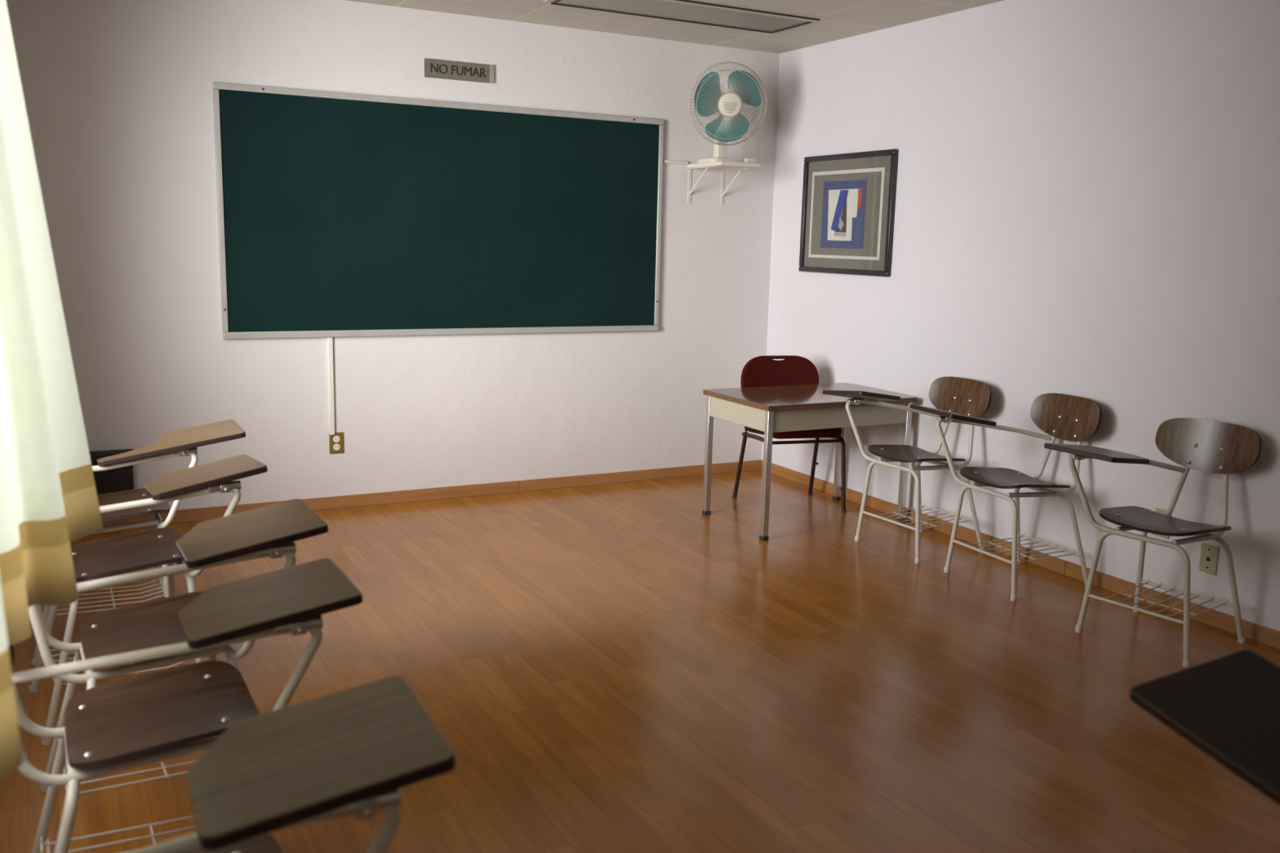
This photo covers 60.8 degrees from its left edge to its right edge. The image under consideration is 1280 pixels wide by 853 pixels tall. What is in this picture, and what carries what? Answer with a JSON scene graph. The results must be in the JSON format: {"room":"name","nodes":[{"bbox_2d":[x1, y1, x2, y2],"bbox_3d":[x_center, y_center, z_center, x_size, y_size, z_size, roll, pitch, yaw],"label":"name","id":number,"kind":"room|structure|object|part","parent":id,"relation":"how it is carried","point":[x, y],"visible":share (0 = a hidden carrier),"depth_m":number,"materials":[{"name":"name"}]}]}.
{"room":"classroom","nodes":[
{"label":"classroom","id":0,"kind":"room"},
{"bbox_2d":[6,0,779,510],"bbox_3d":[-1.160,-0.874,5.846,5.000,2.570,0.120,-4,11,-28],"label":"wall","id":1,"kind":"structure","parent":0,"point":[118,94],"depth_m":5.62,"materials":[{"name":"paint"}]},
{"bbox_2d":[88,448,133,494],"bbox_3d":[-2.568,0.228,5.190,0.305,0.222,0.062,-4,11,-28],"label":"wall box","id":2,"kind":"object","parent":1,"relation":"attached to","point":[120,479],"visible":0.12,"depth_m":5.19,"materials":[{"name":"black plastic"}]},
{"bbox_3d":[-2.566,0.146,5.176,0.305,0.057,0.062,-4,11,-28],"label":"lid","id":3,"kind":"part","parent":2,"relation":"part of","materials":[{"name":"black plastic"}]},
{"bbox_2d":[327,337,334,435],"bbox_3d":[-1.601,-0.210,5.654,0.025,0.513,0.016,-4,11,-28],"label":"duct","id":4,"kind":"object","parent":1,"relation":"attached to","point":[330,340],"visible":1,"depth_m":5.65,"materials":[{"name":"white plastic"}]},
{"bbox_2d":[328,431,343,453],"bbox_3d":[-1.590,0.087,5.716,0.074,0.112,0.012,-4,11,-28],"label":"power outlet","id":5,"kind":"object","parent":1,"relation":"attached to","point":[336,441],"visible":1,"depth_m":5.71,"materials":[{"name":"gold metal"}]},
{"bbox_2d":[333,444,340,450],"bbox_3d":[-1.590,0.108,5.718,0.036,0.036,0.008,-4,11,-28],"label":"socket","id":6,"kind":"object","parent":5,"relation":"attached to","point":[335,446],"depth_m":5.72,"materials":[{"name":"plastic"}]},
{"bbox_2d":[333,435,340,442],"bbox_3d":[-1.589,0.066,5.711,0.036,0.036,0.008,-4,11,-28],"label":"socket","id":7,"kind":"object","parent":5,"relation":"attached to","point":[335,438],"depth_m":5.71,"materials":[{"name":"plastic"}]},
{"bbox_2d":[102,459,760,526],"bbox_3d":[-1.117,0.369,6.022,4.277,0.064,0.013,-4,11,-28],"label":"baseboard","id":8,"kind":"structure","parent":1,"relation":"attached to","point":[417,495],"depth_m":6.08,"materials":[{"name":"brown wood"}]},
{"bbox_2d":[212,81,663,338],"bbox_3d":[-0.958,-1.101,5.826,2.438,1.218,0.030,-4,11,-28],"label":"chalkboard","id":9,"kind":"object","parent":1,"relation":"attached to","point":[340,214],"visible":1,"depth_m":5.75,"materials":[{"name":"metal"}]},
{"bbox_3d":[-2.026,-1.033,5.269,0.026,1.152,0.026,-4,11,-28],"label":"frame rail","id":10,"kind":"part","parent":9,"relation":"part of","materials":[{"name":"metal"}]},
{"bbox_3d":[-0.945,-1.685,5.728,2.438,0.032,0.026,-4,11,-28],"label":"frame rail","id":11,"kind":"part","parent":9,"relation":"part of","materials":[{"name":"metal"}]},
{"bbox_3d":[-0.973,-0.517,5.926,2.438,0.034,0.030,-4,11,-28],"label":"frame rail","id":12,"kind":"part","parent":9,"relation":"part of","materials":[{"name":"metal"}]},
{"bbox_3d":[0.107,-1.171,6.387,0.026,1.152,0.026,-4,11,-28],"label":"frame rail","id":13,"kind":"part","parent":9,"relation":"part of","materials":[{"name":"metal"}]},
{"bbox_2d":[424,57,493,83],"bbox_3d":[-0.943,-1.861,5.703,0.375,0.094,0.013,-4,11,-28],"label":"wall sign","id":14,"kind":"object","parent":1,"relation":"attached to","point":[433,68],"visible":1,"depth_m":5.70,"materials":[{"name":"metal"}]},
{"bbox_2d":[662,160,688,164],"bbox_3d":[0.210,-1.547,6.380,0.165,0.018,0.014,-4,11,-28],"label":"duct","id":15,"kind":"object","parent":1,"relation":"attached to","point":[674,162],"visible":1,"depth_m":6.37,"materials":[{"name":"white plastic"}]},
{"bbox_2d":[687,160,760,204],"bbox_3d":[0.481,-1.410,6.340,0.266,0.227,0.380,-4,11,-28],"label":"wall shelf","id":16,"kind":"object","parent":1,"relation":"attached to","point":[723,166],"visible":1,"depth_m":6.35,"materials":[{"name":"white metal"}]},
{"bbox_2d":[688,61,767,163],"bbox_3d":[0.468,-1.778,6.199,0.436,0.546,0.313,-4,11,-28],"label":"fan","id":17,"kind":"object","parent":16,"relation":"on","point":[731,125],"visible":0.99,"depth_m":6.12,"materials":[{"name":"plastic"}]},
{"bbox_3d":[0.394,-1.859,6.097,0.183,0.245,0.036,-2,10,-18],"label":"blade","id":18,"kind":"part","parent":17,"relation":"part of","materials":[{"name":"teal plastic"}]},
{"bbox_3d":[0.492,-1.706,6.166,0.250,0.184,0.047,2,10,3],"label":"blade","id":19,"kind":"part","parent":17,"relation":"part of","materials":[{"name":"teal plastic"}]},
{"bbox_3d":[0.589,-1.897,6.124,0.214,0.186,0.066,0,10,-9],"label":"blade","id":20,"kind":"part","parent":17,"relation":"part of","materials":[{"name":"teal plastic"}]},
{"bbox_2d":[743,158,755,163],"bbox_3d":[0.630,-1.524,6.266,0.060,0.030,0.032,-4,11,-28],"label":"plug adapter","id":21,"kind":"object","parent":16,"relation":"on","point":[745,160],"visible":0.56,"depth_m":6.25,"materials":[{"name":"white plastic"}]},
{"bbox_2d":[0,470,1279,852],"bbox_3d":[0.398,0.999,3.107,5.000,0.120,7.300,-4,11,-28],"label":"floor","id":22,"kind":"structure","parent":0,"point":[627,667],"depth_m":3.58,"materials":[{"name":"laminate"}]},
{"bbox_2d":[31,419,245,666],"bbox_3d":[-1.804,0.338,3.880,0.755,0.813,0.441,-4,11,-28],"label":"chair","id":23,"kind":"object","parent":22,"relation":"on","point":[183,442],"visible":0.38,"depth_m":3.84,"materials":[{"name":"laminate"}]},
{"bbox_3d":[-1.972,0.569,3.693,0.082,0.411,0.245,1,10,-2],"label":"leg","id":24,"kind":"part","parent":23,"relation":"part of","materials":[{"name":"beige paint"}]},
{"bbox_3d":[-1.887,0.191,3.692,0.459,0.372,0.071,-2,10,-21],"label":"post","id":25,"kind":"part","parent":23,"relation":"part of","materials":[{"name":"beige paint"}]},
{"bbox_3d":[-1.853,0.293,3.845,0.352,0.058,0.378,-4,11,-28],"label":"seat","id":26,"kind":"part","parent":23,"relation":"part of","materials":[{"name":"laminate"}]},
{"bbox_3d":[-1.787,0.505,4.046,0.030,0.424,0.219,-3,11,-24],"label":"leg","id":27,"kind":"part","parent":23,"relation":"part of","materials":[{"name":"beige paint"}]},
{"bbox_3d":[-1.684,0.540,3.858,0.030,0.424,0.219,-5,11,-32],"label":"leg","id":28,"kind":"part","parent":23,"relation":"part of","materials":[{"name":"beige paint"}]},
{"bbox_2d":[28,453,267,746],"bbox_3d":[-1.519,0.444,3.303,0.673,0.813,0.492,-5,12,-33],"label":"chair","id":29,"kind":"object","parent":22,"relation":"on","point":[148,548],"visible":0.55,"depth_m":3.24,"materials":[{"name":"laminate"}]},
{"bbox_3d":[-1.777,0.634,3.344,0.245,0.411,0.082,7,11,29],"label":"leg","id":30,"kind":"part","parent":29,"relation":"part of","materials":[{"name":"beige paint"}]},
{"bbox_3d":[-1.646,0.671,3.147,0.082,0.411,0.245,0,10,-6],"label":"leg","id":31,"kind":"part","parent":29,"relation":"part of","materials":[{"name":"beige paint"}]},
{"bbox_3d":[-1.545,0.393,3.307,0.352,0.058,0.378,-5,12,-33],"label":"seat","id":32,"kind":"part","parent":29,"relation":"part of","materials":[{"name":"laminate"}]},
{"bbox_3d":[-1.567,0.291,3.151,0.459,0.372,0.071,-3,11,-25],"label":"post","id":33,"kind":"part","parent":29,"relation":"part of","materials":[{"name":"white metal"}]},
{"bbox_3d":[-1.493,0.604,3.514,0.030,0.424,0.219,-4,11,-29],"label":"leg","id":34,"kind":"part","parent":29,"relation":"part of","materials":[{"name":"beige paint"}]},
{"bbox_3d":[-1.374,0.637,3.335,0.030,0.424,0.219,-6,12,-37],"label":"leg","id":35,"kind":"part","parent":29,"relation":"part of","materials":[{"name":"beige paint"}]},
{"bbox_2d":[28,498,328,852],"bbox_3d":[-1.161,0.557,2.697,0.671,0.813,0.492,-4,11,-31],"label":"chair","id":36,"kind":"object","parent":22,"relation":"on","point":[272,531],"visible":0.4,"depth_m":2.63,"materials":[{"name":"laminate"}]},
{"bbox_3d":[-1.316,0.372,2.717,0.459,0.372,0.071,-6,12,-38],"label":"post","id":37,"kind":"part","parent":36,"relation":"part of","materials":[{"name":"white metal"}]},
{"bbox_3d":[-1.417,0.745,2.748,0.245,0.411,0.082,7,11,32],"label":"leg","id":38,"kind":"part","parent":36,"relation":"part of","materials":[{"name":"beige paint"}]},
{"bbox_3d":[-1.295,0.782,2.546,0.082,0.411,0.245,1,10,-4],"label":"leg","id":39,"kind":"part","parent":36,"relation":"part of","materials":[{"name":"beige paint"}]},
{"bbox_3d":[-1.222,0.400,2.567,0.454,0.372,0.086,-4,11,-31],"label":"post","id":40,"kind":"part","parent":36,"relation":"part of","materials":[{"name":"white metal"}]},
{"bbox_3d":[-1.185,0.505,2.702,0.352,0.058,0.378,-4,11,-31],"label":"seat","id":41,"kind":"part","parent":36,"relation":"part of","materials":[{"name":"laminate"}]},
{"bbox_3d":[-1.126,0.717,2.906,0.030,0.424,0.219,-4,11,-27],"label":"leg","id":42,"kind":"part","parent":36,"relation":"part of","materials":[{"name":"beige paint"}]},
{"bbox_3d":[-1.015,0.751,2.723,0.030,0.424,0.219,-5,12,-34],"label":"leg","id":43,"kind":"part","parent":36,"relation":"part of","materials":[{"name":"beige paint"}]},
{"bbox_2d":[8,558,363,852],"bbox_3d":[-0.956,0.642,2.230,0.671,0.813,0.492,-4,11,-29],"label":"chair","id":44,"kind":"object","parent":22,"relation":"on","point":[130,723],"visible":0.73,"depth_m":2.16,"materials":[{"name":"laminate"}]},
{"bbox_3d":[-1.218,0.352,2.058,0.066,0.197,0.392,-4,11,-29],"label":"backrest","id":45,"kind":"part","parent":44,"relation":"part of","materials":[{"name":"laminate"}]},
{"bbox_3d":[-1.110,0.456,2.255,0.459,0.372,0.071,-6,12,-36],"label":"post","id":46,"kind":"part","parent":44,"relation":"part of","materials":[{"name":"white metal"}]},
{"bbox_3d":[-1.212,0.828,2.289,0.245,0.411,0.082,8,12,33],"label":"leg","id":47,"kind":"part","parent":44,"relation":"part of","materials":[{"name":"beige paint"}]},
{"bbox_3d":[-1.096,0.867,2.083,0.082,0.411,0.245,1,10,-2],"label":"leg","id":48,"kind":"part","parent":44,"relation":"part of","materials":[{"name":"beige paint"}]},
{"bbox_3d":[-1.013,0.488,2.082,0.459,0.372,0.071,-2,10,-21],"label":"post","id":49,"kind":"part","parent":44,"relation":"part of","materials":[{"name":"white metal"}]},
{"bbox_3d":[-0.981,0.590,2.236,0.352,0.058,0.378,-4,11,-29],"label":"seat","id":50,"kind":"part","parent":44,"relation":"part of","materials":[{"name":"laminate"}]},
{"bbox_2d":[128,675,455,852],"bbox_3d":[-0.652,0.766,1.550,0.666,0.813,0.492,-3,11,-26],"label":"chair","id":51,"kind":"object","parent":22,"relation":"on","point":[350,752],"visible":1,"depth_m":1.43,"materials":[{"name":"laminate"}]},
{"bbox_3d":[-0.674,0.713,1.558,0.352,0.058,0.378,-3,11,-26],"label":"seat","id":52,"kind":"part","parent":51,"relation":"part of","materials":[{"name":"laminate"}]},
{"bbox_2d":[732,355,846,512],"bbox_3d":[0.834,0.037,6.031,0.498,0.818,0.476,-1,10,-16],"label":"office chair","id":53,"kind":"object","parent":22,"relation":"on","point":[760,371],"visible":0.68,"depth_m":6.12,"materials":[{"name":"red plastic"}]},
{"bbox_3d":[0.566,0.220,6.152,0.023,0.402,0.123,-3,11,-25],"label":"leg","id":54,"kind":"part","parent":53,"relation":"part of","materials":[{"name":"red metal"}]},
{"bbox_3d":[0.628,0.246,5.968,0.034,0.412,0.393,-1,10,-13],"label":"leg","id":55,"kind":"part","parent":53,"relation":"part of","materials":[{"name":"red metal"}]},
{"bbox_3d":[0.788,-0.257,6.165,0.473,0.286,0.080,-1,10,-16],"label":"backrest","id":56,"kind":"part","parent":53,"relation":"part of","materials":[{"name":"red plastic"}]},
{"bbox_3d":[0.840,0.006,6.010,0.441,0.085,0.418,-1,10,-16],"label":"seat","id":57,"kind":"part","parent":53,"relation":"part of","materials":[{"name":"red plastic"}]},
{"bbox_3d":[1.003,0.209,6.279,0.023,0.402,0.123,0,10,-8],"label":"leg","id":58,"kind":"part","parent":53,"relation":"part of","materials":[{"name":"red metal"}]},
{"bbox_3d":[1.051,0.235,6.091,0.034,0.412,0.393,-2,10,-19],"label":"leg","id":59,"kind":"part","parent":53,"relation":"part of","materials":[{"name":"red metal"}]},
{"bbox_2d":[702,382,917,541],"bbox_3d":[0.875,0.158,5.740,0.930,0.672,0.605,-4,11,-28],"label":"desk","id":60,"kind":"object","parent":22,"relation":"on","point":[769,410],"visible":0.91,"depth_m":5.53,"materials":[{"name":"laminate"}]},
{"bbox_3d":[0.363,0.142,5.777,0.031,0.626,0.031,-4,11,-28],"label":"leg","id":61,"kind":"part","parent":60,"relation":"part of","materials":[{"name":"silver metal"}]},
{"bbox_3d":[0.617,0.229,5.304,0.031,0.626,0.031,-4,11,-28],"label":"leg","id":62,"kind":"part","parent":60,"relation":"part of","materials":[{"name":"silver metal"}]},
{"bbox_3d":[1.132,0.092,6.181,0.031,0.626,0.031,-4,11,-28],"label":"leg","id":63,"kind":"part","parent":60,"relation":"part of","materials":[{"name":"silver metal"}]},
{"bbox_3d":[1.386,0.179,5.707,0.031,0.626,0.031,-4,11,-28],"label":"leg","id":64,"kind":"part","parent":60,"relation":"part of","materials":[{"name":"silver metal"}]},
{"bbox_2d":[822,376,991,564],"bbox_3d":[1.284,0.181,5.244,0.671,0.813,0.523,-4,11,-30],"label":"chair","id":65,"kind":"object","parent":22,"relation":"on","point":[965,396],"visible":0.95,"depth_m":5.26,"materials":[{"name":"laminate"}]},
{"bbox_3d":[1.137,0.368,5.272,0.030,0.424,0.219,-5,12,-34],"label":"leg","id":66,"kind":"part","parent":65,"relation":"part of","materials":[{"name":"beige paint"}]},
{"bbox_3d":[1.246,0.402,5.087,0.030,0.424,0.219,-3,11,-26],"label":"leg","id":67,"kind":"part","parent":65,"relation":"part of","materials":[{"name":"beige paint"}]},
{"bbox_3d":[1.355,-0.007,5.321,0.459,0.372,0.071,-3,11,-22],"label":"post","id":68,"kind":"part","parent":65,"relation":"part of","materials":[{"name":"beige metal"}]},
{"bbox_3d":[1.319,0.138,5.209,0.352,0.058,0.378,-4,11,-30],"label":"seat","id":69,"kind":"part","parent":65,"relation":"part of","materials":[{"name":"laminate"}]},
{"bbox_3d":[1.419,0.353,5.448,0.082,0.411,0.245,1,10,-3],"label":"leg","id":70,"kind":"part","parent":65,"relation":"part of","materials":[{"name":"beige paint"}]},
{"bbox_3d":[1.455,0.024,5.150,0.459,0.372,0.071,-6,12,-37],"label":"post","id":71,"kind":"part","parent":65,"relation":"part of","materials":[{"name":"beige metal"}]},
{"bbox_3d":[1.567,-0.135,5.304,0.066,0.197,0.392,-4,11,-30],"label":"backrest","id":72,"kind":"part","parent":65,"relation":"part of","materials":[{"name":"laminate"}]},
{"bbox_3d":[1.539,0.391,5.244,0.245,0.411,0.082,8,12,32],"label":"leg","id":73,"kind":"part","parent":65,"relation":"part of","materials":[{"name":"beige paint"}]},
{"bbox_2d":[910,393,1102,601],"bbox_3d":[1.583,0.275,4.743,0.670,0.813,0.524,-3,11,-25],"label":"chair","id":74,"kind":"object","parent":22,"relation":"on","point":[1066,417],"visible":0.98,"depth_m":4.75,"materials":[{"name":"metal"}]},
{"bbox_3d":[1.435,0.459,4.783,0.030,0.424,0.219,-4,11,-28],"label":"leg","id":75,"kind":"part","parent":74,"relation":"part of","materials":[{"name":"beige paint"}]},
{"bbox_3d":[1.526,0.495,4.589,0.030,0.424,0.219,-2,10,-21],"label":"leg","id":76,"kind":"part","parent":74,"relation":"part of","materials":[{"name":"beige paint"}]},
{"bbox_3d":[1.663,0.087,4.812,0.459,0.372,0.071,-2,10,-17],"label":"post","id":77,"kind":"part","parent":74,"relation":"part of","materials":[{"name":"beige metal"}]},
{"bbox_3d":[1.615,0.232,4.704,0.352,0.058,0.378,-3,11,-25],"label":"seat","id":78,"kind":"part","parent":74,"relation":"part of","materials":[{"name":"laminate"}]},
{"bbox_3d":[1.732,0.449,4.933,0.082,0.411,0.245,2,10,2],"label":"leg","id":79,"kind":"part","parent":74,"relation":"part of","materials":[{"name":"beige paint"}]},
{"bbox_3d":[1.747,0.120,4.633,0.459,0.372,0.071,-5,11,-32],"label":"post","id":80,"kind":"part","parent":74,"relation":"part of","materials":[{"name":"beige metal"}]},
{"bbox_3d":[1.833,0.488,4.719,0.245,0.411,0.082,9,12,38],"label":"leg","id":81,"kind":"part","parent":74,"relation":"part of","materials":[{"name":"beige paint"}]},
{"bbox_3d":[1.874,-0.037,4.776,0.066,0.197,0.392,-3,11,-25],"label":"backrest","id":82,"kind":"part","parent":74,"relation":"part of","materials":[{"name":"laminate"}]},
{"bbox_2d":[1044,417,1262,667],"bbox_3d":[1.897,0.399,4.060,0.673,0.813,0.524,-6,12,-37],"label":"chair","id":83,"kind":"object","parent":22,"relation":"on","point":[1211,446],"visible":1,"depth_m":4.08,"materials":[{"name":"laminate"}]},
{"bbox_3d":[1.753,0.589,4.070,0.030,0.424,0.219,-7,13,-41],"label":"leg","id":84,"kind":"part","parent":83,"relation":"part of","materials":[{"name":"beige paint"}]},
{"bbox_3d":[2.010,0.568,4.279,0.082,0.411,0.245,0,10,-11],"label":"leg","id":85,"kind":"part","parent":83,"relation":"part of","materials":[{"name":"beige paint"}]},
{"bbox_3d":[1.955,0.209,4.144,0.459,0.372,0.071,-4,11,-29],"label":"post","id":86,"kind":"part","parent":83,"relation":"part of","materials":[{"name":"beige metal"}]},
{"bbox_3d":[1.937,0.355,4.029,0.352,0.058,0.378,-6,12,-37],"label":"seat","id":87,"kind":"part","parent":83,"relation":"part of","materials":[{"name":"laminate"}]},
{"bbox_3d":[1.885,0.621,3.900,0.030,0.424,0.219,-5,12,-33],"label":"leg","id":88,"kind":"part","parent":83,"relation":"part of","materials":[{"name":"beige paint"}]},
{"bbox_3d":[2.077,0.239,3.986,0.071,0.372,0.459,11,14,44],"label":"post","id":89,"kind":"part","parent":83,"relation":"part of","materials":[{"name":"beige metal"}]},
{"bbox_3d":[2.165,0.077,4.152,0.066,0.197,0.392,-6,12,-37],"label":"backrest","id":90,"kind":"part","parent":83,"relation":"part of","materials":[{"name":"laminate"}]},
{"bbox_3d":[2.155,0.603,4.092,0.245,0.411,0.082,6,11,25],"label":"leg","id":91,"kind":"part","parent":83,"relation":"part of","materials":[{"name":"beige paint"}]},
{"bbox_2d":[1128,649,1279,805],"bbox_3d":[0.955,0.800,1.581,0.526,0.813,0.675,-3,11,-23],"label":"chair","id":92,"kind":"object","parent":22,"relation":"on","point":[1227,707],"visible":1,"depth_m":1.76,"materials":[{"name":"laminate"}]},
{"bbox_2d":[346,0,1004,53],"bbox_3d":[0.464,-1.652,2.653,5.000,0.120,7.300,-4,11,-28],"label":"ceiling","id":93,"kind":"structure","parent":0,"point":[848,18],"depth_m":5.60,"materials":[{"name":"paint"}]},
{"bbox_2d":[0,0,103,778],"bbox_3d":[-0.694,-0.406,0.975,0.201,1.822,2.959,-3,11,-24],"label":"curtain","id":94,"kind":"object","parent":93,"relation":"hanging from","point":[49,501],"visible":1,"depth_m":1.98,"materials":[{"name":"fabric"}]},
{"bbox_2d":[542,0,830,33],"bbox_3d":[0.247,-2.064,5.416,1.375,0.011,0.472,-4,11,-28],"label":"recessed light","id":95,"kind":"object","parent":93,"relation":"in","point":[696,11],"visible":1,"depth_m":5.44,"materials":[{"name":"white plastic"}]},
{"bbox_2d":[761,0,1279,631],"bbox_3d":[2.429,-0.456,3.927,0.120,2.570,6.700,-4,11,-28],"label":"wall","id":96,"kind":"structure","parent":0,"point":[1087,201],"depth_m":4.80,"materials":[{"name":"paint"}]},
{"bbox_2d":[798,148,897,276],"bbox_3d":[1.151,-1.190,6.111,0.028,0.664,0.796,-4,11,-28],"label":"framed picture","id":97,"kind":"object","parent":96,"relation":"attached to","point":[848,202],"visible":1,"depth_m":6.08,"materials":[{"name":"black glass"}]},
{"bbox_3d":[0.972,-1.252,6.445,0.028,0.604,0.030,-4,11,-28],"label":"frame rail","id":98,"kind":"part","parent":97,"relation":"part of","materials":[{"name":"black wood"}]},
{"bbox_2d":[820,179,866,248],"bbox_3d":[1.141,-1.193,6.135,0.001,0.374,0.382,-4,11,-28],"label":"artwork","id":99,"kind":"object","parent":97,"relation":"attached to","point":[843,202],"depth_m":6.13},
{"bbox_3d":[1.143,-0.878,6.165,0.028,0.030,0.796,-4,11,-28],"label":"frame rail","id":100,"kind":"part","parent":97,"relation":"part of","materials":[{"name":"black wood"}]},
{"bbox_3d":[1.158,-1.503,6.058,0.028,0.030,0.796,-4,11,-28],"label":"frame rail","id":101,"kind":"part","parent":97,"relation":"part of","materials":[{"name":"black wood"}]},
{"bbox_3d":[1.329,-1.129,5.778,0.028,0.604,0.030,-4,11,-28],"label":"frame rail","id":102,"kind":"part","parent":97,"relation":"part of","materials":[{"name":"black wood"}]},
{"bbox_2d":[760,459,1279,649],"bbox_3d":[2.316,0.774,4.151,0.013,0.064,6.600,-4,11,-28],"label":"baseboard","id":103,"kind":"structure","parent":96,"relation":"attached to","point":[1252,631],"depth_m":4.89,"materials":[{"name":"brown wood"}]},
{"bbox_2d":[1152,507,1171,538],"bbox_3d":[2.134,0.396,4.457,0.008,0.114,0.073,-4,11,-28],"label":"wall outlet","id":104,"kind":"object","parent":96,"relation":"attached to","point":[1157,510],"visible":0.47,"depth_m":4.46,"materials":[{"name":"plastic"}]},
{"bbox_2d":[1199,542,1219,575],"bbox_3d":[2.234,0.521,4.282,0.008,0.114,0.073,-4,11,-28],"label":"wall outlet","id":105,"kind":"object","parent":96,"relation":"attached to","point":[1209,555],"visible":1,"depth_m":4.28,"materials":[{"name":"plastic"}]}
]}

